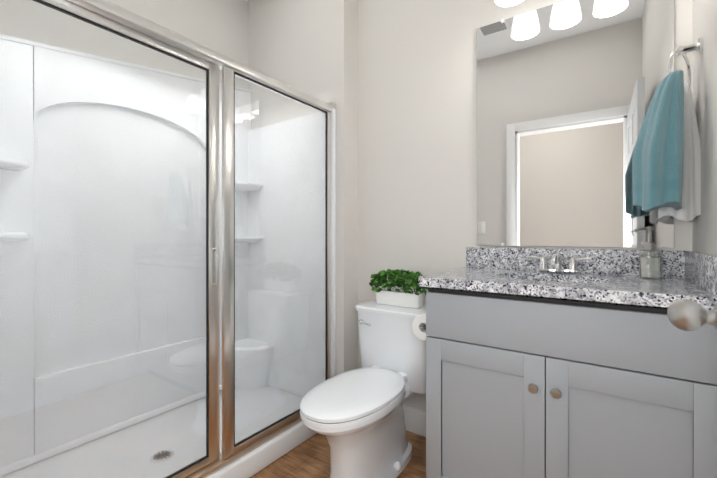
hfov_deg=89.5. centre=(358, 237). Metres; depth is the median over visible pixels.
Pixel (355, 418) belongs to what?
toilet
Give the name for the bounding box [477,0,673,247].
mirror
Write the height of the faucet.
0.086 m
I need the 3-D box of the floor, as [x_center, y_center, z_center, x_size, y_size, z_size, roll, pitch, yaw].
[-0.687,1.111,0.688,2.635,0.060,3.540,0,0,35]
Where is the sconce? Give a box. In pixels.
[495,0,523,6]
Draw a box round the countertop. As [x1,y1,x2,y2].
[418,247,716,309]
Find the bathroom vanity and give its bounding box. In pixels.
[412,247,716,477]
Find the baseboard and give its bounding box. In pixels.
[403,405,425,436]
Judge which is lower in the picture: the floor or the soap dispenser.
the floor
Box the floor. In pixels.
[250,430,425,477]
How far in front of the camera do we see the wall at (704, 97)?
1.14 m
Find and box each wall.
[0,0,247,88]
[248,0,357,374]
[358,0,691,410]
[692,0,716,254]
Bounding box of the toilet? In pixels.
[300,300,425,477]
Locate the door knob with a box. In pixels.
[667,299,716,330]
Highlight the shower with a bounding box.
[0,0,335,477]
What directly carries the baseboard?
attached to the wall at (417, 135)
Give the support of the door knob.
attached to the door leaf
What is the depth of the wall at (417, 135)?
1.98 m
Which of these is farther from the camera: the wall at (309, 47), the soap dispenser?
the wall at (309, 47)
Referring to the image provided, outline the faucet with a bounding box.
[526,254,591,274]
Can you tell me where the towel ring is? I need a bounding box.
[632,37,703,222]
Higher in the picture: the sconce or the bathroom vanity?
the sconce
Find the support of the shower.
on the floor
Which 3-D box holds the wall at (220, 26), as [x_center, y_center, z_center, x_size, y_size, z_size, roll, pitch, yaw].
[-1.344,-0.311,1.937,0.120,2.780,1.730,0,0,35]
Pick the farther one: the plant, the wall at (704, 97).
the plant
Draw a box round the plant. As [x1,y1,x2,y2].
[369,269,427,307]
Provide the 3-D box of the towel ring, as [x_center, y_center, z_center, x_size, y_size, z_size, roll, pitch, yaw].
[1.055,-0.357,1.236,0.196,0.609,0.293,0,0,35]
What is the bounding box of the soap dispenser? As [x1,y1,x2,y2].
[634,226,661,278]
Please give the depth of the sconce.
1.60 m

